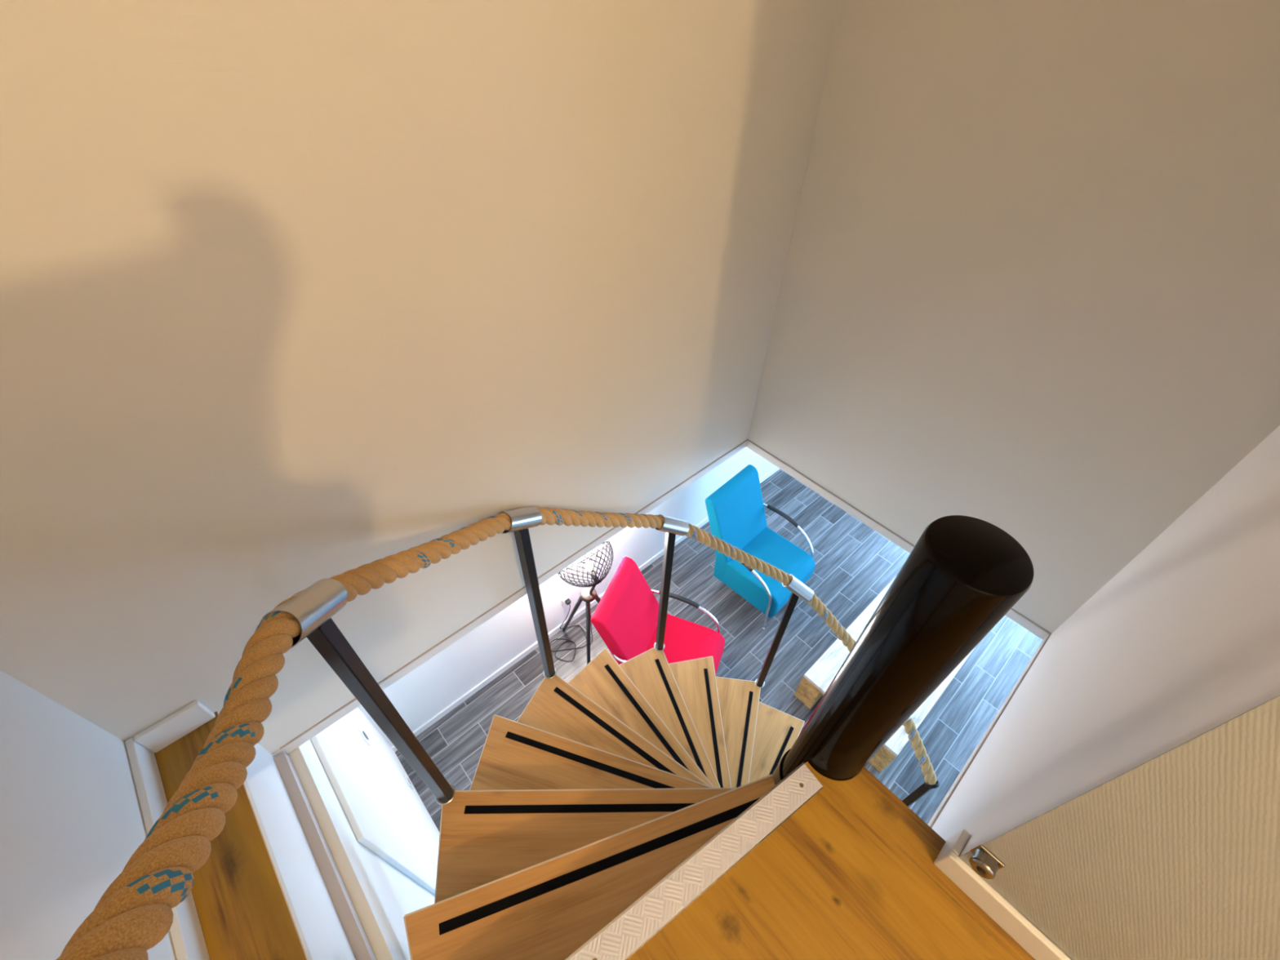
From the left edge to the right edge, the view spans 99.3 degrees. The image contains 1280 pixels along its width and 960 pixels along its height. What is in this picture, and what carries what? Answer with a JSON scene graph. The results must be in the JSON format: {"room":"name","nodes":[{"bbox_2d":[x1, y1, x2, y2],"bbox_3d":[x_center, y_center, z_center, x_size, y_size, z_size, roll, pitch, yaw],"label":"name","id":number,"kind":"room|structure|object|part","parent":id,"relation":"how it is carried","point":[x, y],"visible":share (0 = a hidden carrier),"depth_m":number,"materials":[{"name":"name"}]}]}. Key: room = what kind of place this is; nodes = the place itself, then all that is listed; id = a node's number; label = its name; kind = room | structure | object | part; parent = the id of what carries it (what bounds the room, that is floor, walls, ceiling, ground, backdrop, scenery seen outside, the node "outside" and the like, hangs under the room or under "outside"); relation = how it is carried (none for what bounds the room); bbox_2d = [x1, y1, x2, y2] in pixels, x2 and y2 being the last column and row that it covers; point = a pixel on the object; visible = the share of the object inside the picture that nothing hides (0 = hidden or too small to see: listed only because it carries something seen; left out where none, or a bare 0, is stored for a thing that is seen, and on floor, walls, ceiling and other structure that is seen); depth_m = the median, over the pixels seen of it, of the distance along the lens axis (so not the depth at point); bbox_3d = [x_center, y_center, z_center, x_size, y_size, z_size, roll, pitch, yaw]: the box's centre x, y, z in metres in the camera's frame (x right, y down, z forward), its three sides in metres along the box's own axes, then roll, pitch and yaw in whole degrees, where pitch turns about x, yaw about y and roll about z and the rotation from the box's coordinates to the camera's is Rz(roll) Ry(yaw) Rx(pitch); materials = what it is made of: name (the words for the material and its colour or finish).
{"room":"spiral staircase","nodes":[
{"label":"spiral staircase","id":0,"kind":"room"},
{"bbox_2d":[0,670,176,959],"bbox_3d":[0.296,0.859,-0.692,0.100,2.800,3.941,-32,54,-29],"label":"wall","id":1,"kind":"structure","parent":0,"point":[72,820],"depth_m":0.80,"materials":[{"name":"white paint"}]},
{"bbox_2d":[124,737,209,959],"bbox_3d":[0.313,1.587,0.087,0.014,0.070,3.941,-32,54,-29],"label":"baseboard","id":2,"kind":"structure","parent":1,"relation":"attached to","point":[185,930],"depth_m":0.98,"materials":[{"name":"white paint"}]},
{"bbox_2d":[287,706,439,959],"bbox_3d":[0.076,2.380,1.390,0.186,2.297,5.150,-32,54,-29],"label":"door","id":3,"kind":"structure","parent":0,"point":[389,818],"depth_m":1.59,"materials":[{"name":"white"}]},
{"bbox_2d":[273,751,376,959],"bbox_3d":[-0.649,0.912,1.182,0.024,0.035,0.776,-32,54,-29],"label":"trim","id":4,"kind":"structure","parent":3,"relation":"attached to","point":[361,947],"depth_m":1.22,"materials":[{"name":"grey"}]},
{"bbox_2d":[357,726,370,746],"bbox_3d":[-1.292,1.202,2.553,0.014,0.080,0.080,-32,54,-29],"label":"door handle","id":5,"kind":"object","parent":3,"relation":"attached to","point":[363,734],"visible":1,"depth_m":2.54,"materials":[{"name":"silver metal"}]},
{"bbox_2d":[403,773,413,789],"bbox_3d":[-1.369,1.783,3.213,0.010,0.080,0.080,-32,54,-29],"label":"wall socket","id":6,"kind":"object","parent":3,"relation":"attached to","point":[404,775],"visible":1,"depth_m":3.19,"materials":[{"name":"white paint"}]},
{"bbox_2d":[0,0,842,754],"bbox_3d":[-0.287,-0.715,0.844,2.192,2.765,0.100,-32,54,-29],"label":"wall","id":7,"kind":"structure","parent":0,"point":[295,295],"depth_m":0.95,"materials":[{"name":"white paint"}]},
{"bbox_2d":[133,699,215,752],"bbox_3d":[-0.960,0.510,1.125,0.112,0.070,0.014,-32,54,-29],"label":"baseboard","id":8,"kind":"structure","parent":7,"relation":"attached to","point":[175,726],"depth_m":1.12,"materials":[{"name":"white paint"}]},
{"bbox_2d":[216,710,312,959],"bbox_3d":[-0.655,0.720,0.988,0.002,0.020,0.790,-32,54,-29],"label":"trim","id":9,"kind":"structure","parent":7,"relation":"attached to","point":[308,955],"depth_m":0.99,"materials":[{"name":"beige"}]},
{"bbox_2d":[271,440,747,757],"bbox_3d":[-0.271,0.248,1.862,1.862,0.035,0.104,-32,54,-29],"label":"trim","id":10,"kind":"structure","parent":7,"relation":"attached to","point":[352,706],"depth_m":1.67,"materials":[{"name":"white paint"}]},
{"bbox_2d":[280,439,1051,827],"bbox_3d":[0.173,0.575,1.521,1.842,0.004,1.200,-32,54,-29],"label":"trim","id":11,"kind":"structure","parent":7,"relation":"attached to","point":[1015,611],"depth_m":1.65,"materials":[{"name":"beige"}]},
{"bbox_2d":[358,447,776,747],"bbox_3d":[-0.598,0.297,3.456,7.400,2.300,0.100,-32,54,-29],"label":"wall","id":12,"kind":"structure","parent":0,"point":[426,691],"depth_m":3.82,"materials":[{"name":"white paint"}]},
{"bbox_2d":[561,594,571,606],"bbox_3d":[-0.544,0.895,4.042,0.080,0.080,0.010,-32,54,-29],"label":"wall socket","id":13,"kind":"object","parent":12,"relation":"attached to","point":[569,597],"visible":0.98,"depth_m":4.03,"materials":[{"name":"white paint"}]},
{"bbox_2d":[391,466,780,751],"bbox_3d":[0.235,0.608,4.760,4.980,0.060,0.012,-32,54,-29],"label":"baseboard","id":14,"kind":"structure","parent":12,"relation":"attached to","point":[557,629],"depth_m":3.99,"materials":[{"name":"white paint"}]},
{"bbox_2d":[154,711,1035,959],"bbox_3d":[0.707,1.470,0.481,1.090,0.300,3.941,-32,54,-29],"label":"floor","id":15,"kind":"structure","parent":0,"point":[852,873],"depth_m":0.98,"materials":[{"name":"brown wood"}]},
{"bbox_2d":[564,762,823,959],"bbox_3d":[-0.010,0.780,0.948,0.880,0.023,0.057,-24,51,-24],"label":"stair nosing","id":16,"kind":"object","parent":15,"relation":"attached to","point":[645,917],"depth_m":1.00,"materials":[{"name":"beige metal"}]},
{"bbox_2d":[395,469,1042,832],"bbox_3d":[1.137,2.549,2.955,7.400,0.100,5.150,-32,54,-29],"label":"floor","id":17,"kind":"structure","parent":0,"point":[854,562],"depth_m":4.14,"materials":[{"name":"grey wood"}]},
{"bbox_2d":[56,506,1034,959],"bbox_3d":[0.280,0.951,1.928,1.864,3.572,1.299,-17,48,-18],"label":"spiral staircase","id":18,"kind":"structure","parent":17,"relation":"on","point":[610,777],"depth_m":1.15,"materials":[{"name":"brown wood"}]},
{"bbox_2d":[550,541,613,664],"bbox_3d":[-0.381,0.840,3.765,0.446,1.144,0.514,28,50,24],"label":"tripod floor lamp","id":19,"kind":"object","parent":17,"relation":"on","point":[588,593],"visible":0.94,"depth_m":3.59,"materials":[{"name":"black metal"}]},
{"bbox_3d":[-0.527,1.005,3.895,0.306,0.719,0.287,-32,54,-29],"label":"power cord","id":20,"kind":"part","parent":19,"relation":"part of","materials":[{"name":"black plastic"}]},
{"bbox_3d":[-0.477,0.956,3.919,0.260,0.711,0.032,25,49,22],"label":"leg","id":21,"kind":"part","parent":19,"relation":"part of","materials":[{"name":"black plastic"}]},
{"bbox_3d":[-0.336,0.535,3.525,0.394,0.370,0.289,-32,54,-29],"label":"lamp shade","id":22,"kind":"part","parent":19,"relation":"part of","materials":[{"name":"black metal"}]},
{"bbox_3d":[-0.358,1.121,3.757,0.031,0.711,0.261,3,45,1],"label":"leg","id":23,"kind":"part","parent":19,"relation":"part of","materials":[{"name":"black plastic"}]},
{"bbox_3d":[-0.331,0.565,3.530,0.056,0.056,0.056,-32,54,-29],"label":"bulb","id":24,"kind":"part","parent":19,"relation":"part of","materials":[{"name":"beige glass"}]},
{"bbox_3d":[-0.310,0.711,3.562,0.081,0.186,0.020,-1,45,-3],"label":"stem","id":25,"kind":"part","parent":19,"relation":"part of","materials":[{"name":"black plastic"}]},
{"bbox_2d":[589,569,599,582],"bbox_3d":[-0.293,0.628,3.516,0.036,0.073,0.096,-26,51,-25],"label":"lamp","id":26,"kind":"object","parent":19,"relation":"attached to","point":[597,580],"depth_m":3.50,"materials":[{"name":"black metal"}]},
{"bbox_3d":[-0.220,0.966,3.918,0.261,0.711,0.032,-21,49,-21],"label":"leg","id":27,"kind":"part","parent":19,"relation":"part of","materials":[{"name":"black plastic"}]},
{"bbox_2d":[591,556,724,675],"bbox_3d":[0.148,1.097,3.663,0.788,0.912,0.609,17,47,14],"label":"armchair","id":28,"kind":"object","parent":17,"relation":"on","point":[625,617],"visible":0.59,"depth_m":3.62,"materials":[{"name":"red fabric"}]},
{"bbox_3d":[0.088,1.392,3.572,0.620,0.595,0.057,19,47,17],"label":"arm frame","id":29,"kind":"part","parent":28,"relation":"part of","materials":[{"name":"silver metal"}]},
{"bbox_3d":[-0.067,0.981,3.672,0.320,0.772,0.520,17,47,14],"label":"backrest","id":30,"kind":"part","parent":28,"relation":"part of","materials":[{"name":"red fabric"}]},
{"bbox_3d":[0.273,1.259,3.751,0.511,0.284,0.516,17,47,14],"label":"seat","id":31,"kind":"part","parent":28,"relation":"part of","materials":[{"name":"red fabric"}]},
{"bbox_3d":[0.293,1.037,3.936,0.620,0.595,0.057,14,46,12],"label":"arm frame","id":32,"kind":"part","parent":28,"relation":"part of","materials":[{"name":"silver metal"}]},
{"bbox_2d":[705,464,815,630],"bbox_3d":[0.932,0.521,4.258,0.784,0.925,0.634,36,54,29],"label":"armchair","id":33,"kind":"object","parent":17,"relation":"on","point":[735,511],"visible":0.78,"depth_m":4.20,"materials":[{"name":"blue fabric"}]},
{"bbox_3d":[0.763,0.350,4.325,0.304,0.785,0.545,36,54,29],"label":"backrest","id":34,"kind":"part","parent":33,"relation":"part of","materials":[{"name":"teal fabric"}]},
{"bbox_3d":[0.754,0.791,4.202,0.057,0.589,0.639,-32,54,-29],"label":"arm frame","id":35,"kind":"part","parent":33,"relation":"part of","materials":[{"name":"silver metal"}]},
{"bbox_3d":[1.019,0.717,4.325,0.526,0.278,0.541,36,54,29],"label":"seat","id":36,"kind":"part","parent":33,"relation":"part of","materials":[{"name":"teal fabric"}]},
{"bbox_3d":[1.156,0.511,4.498,0.639,0.589,0.057,33,52,27],"label":"arm frame","id":37,"kind":"part","parent":33,"relation":"part of","materials":[{"name":"silver metal"}]},
{"bbox_2d":[794,577,974,772],"bbox_3d":[1.818,1.310,3.925,1.300,0.320,0.690,-32,54,-29],"label":"coffee table","id":38,"kind":"object","parent":17,"relation":"on","point":[815,682],"visible":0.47,"depth_m":3.69,"materials":[{"name":"white wood"}]},
{"bbox_3d":[1.204,1.442,3.794,0.140,0.290,0.140,-32,54,-29],"label":"leg","id":39,"kind":"part","parent":38,"relation":"part of","materials":[{"name":"brown wood"}]},
{"bbox_3d":[1.573,1.735,3.511,0.140,0.290,0.140,-32,54,-29],"label":"leg","id":40,"kind":"part","parent":38,"relation":"part of","materials":[{"name":"brown wood"}]},
{"bbox_2d":[747,0,1279,633],"bbox_3d":[0.958,-0.824,0.996,0.100,2.765,1.300,-32,54,-29],"label":"wall","id":41,"kind":"structure","parent":0,"point":[1029,289],"depth_m":1.27,"materials":[{"name":"white paint"}]},
{"bbox_2d":[746,440,1048,639],"bbox_3d":[0.891,0.143,2.007,0.104,0.035,1.196,-32,54,-29],"label":"trim","id":42,"kind":"structure","parent":41,"relation":"attached to","point":[1013,615],"depth_m":2.02,"materials":[{"name":"white paint"}]},
{"bbox_2d":[931,425,1279,856],"bbox_3d":[0.976,-0.263,0.433,0.941,2.765,0.100,-32,54,-29],"label":"wall","id":43,"kind":"structure","parent":0,"point":[1183,642],"depth_m":0.88,"materials":[{"name":"white paint"}]},
{"bbox_2d":[937,829,970,857],"bbox_3d":[0.581,0.679,1.008,0.050,0.070,0.014,-32,54,-29],"label":"baseboard","id":44,"kind":"structure","parent":43,"relation":"attached to","point":[956,843],"depth_m":0.99,"materials":[{"name":"white paint"}]},
{"bbox_2d":[927,634,1048,826],"bbox_3d":[0.954,0.719,1.431,0.898,0.035,0.104,-32,54,-29],"label":"trim","id":45,"kind":"structure","parent":43,"relation":"attached to","point":[1043,641],"depth_m":1.46,"materials":[{"name":"white paint"}]},
{"bbox_2d":[958,694,1279,959],"bbox_3d":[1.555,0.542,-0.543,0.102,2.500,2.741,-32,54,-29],"label":"door","id":46,"kind":"structure","parent":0,"point":[1219,788],"depth_m":0.66,"materials":[{"name":"beige wood"}]},
{"bbox_2d":[968,844,1004,879],"bbox_3d":[0.571,0.636,0.902,0.030,0.040,0.040,-32,54,-29],"label":"door stop","id":47,"kind":"object","parent":46,"relation":"attached to","point":[984,862],"visible":1,"depth_m":0.89,"materials":[{"name":"silver metal"}]},
{"bbox_3d":[0.580,0.631,0.908,0.005,0.040,0.040,-32,54,-29],"label":"plate","id":48,"kind":"part","parent":47,"relation":"part of","materials":[{"name":"silver metal"}]},
{"bbox_2d":[933,850,1071,959],"bbox_3d":[1.479,1.425,0.289,0.012,0.070,2.755,-32,54,-29],"label":"baseboard","id":49,"kind":"structure","parent":46,"relation":"attached to","point":[1011,921],"depth_m":0.94,"materials":[{"name":"white paint"}]}
]}

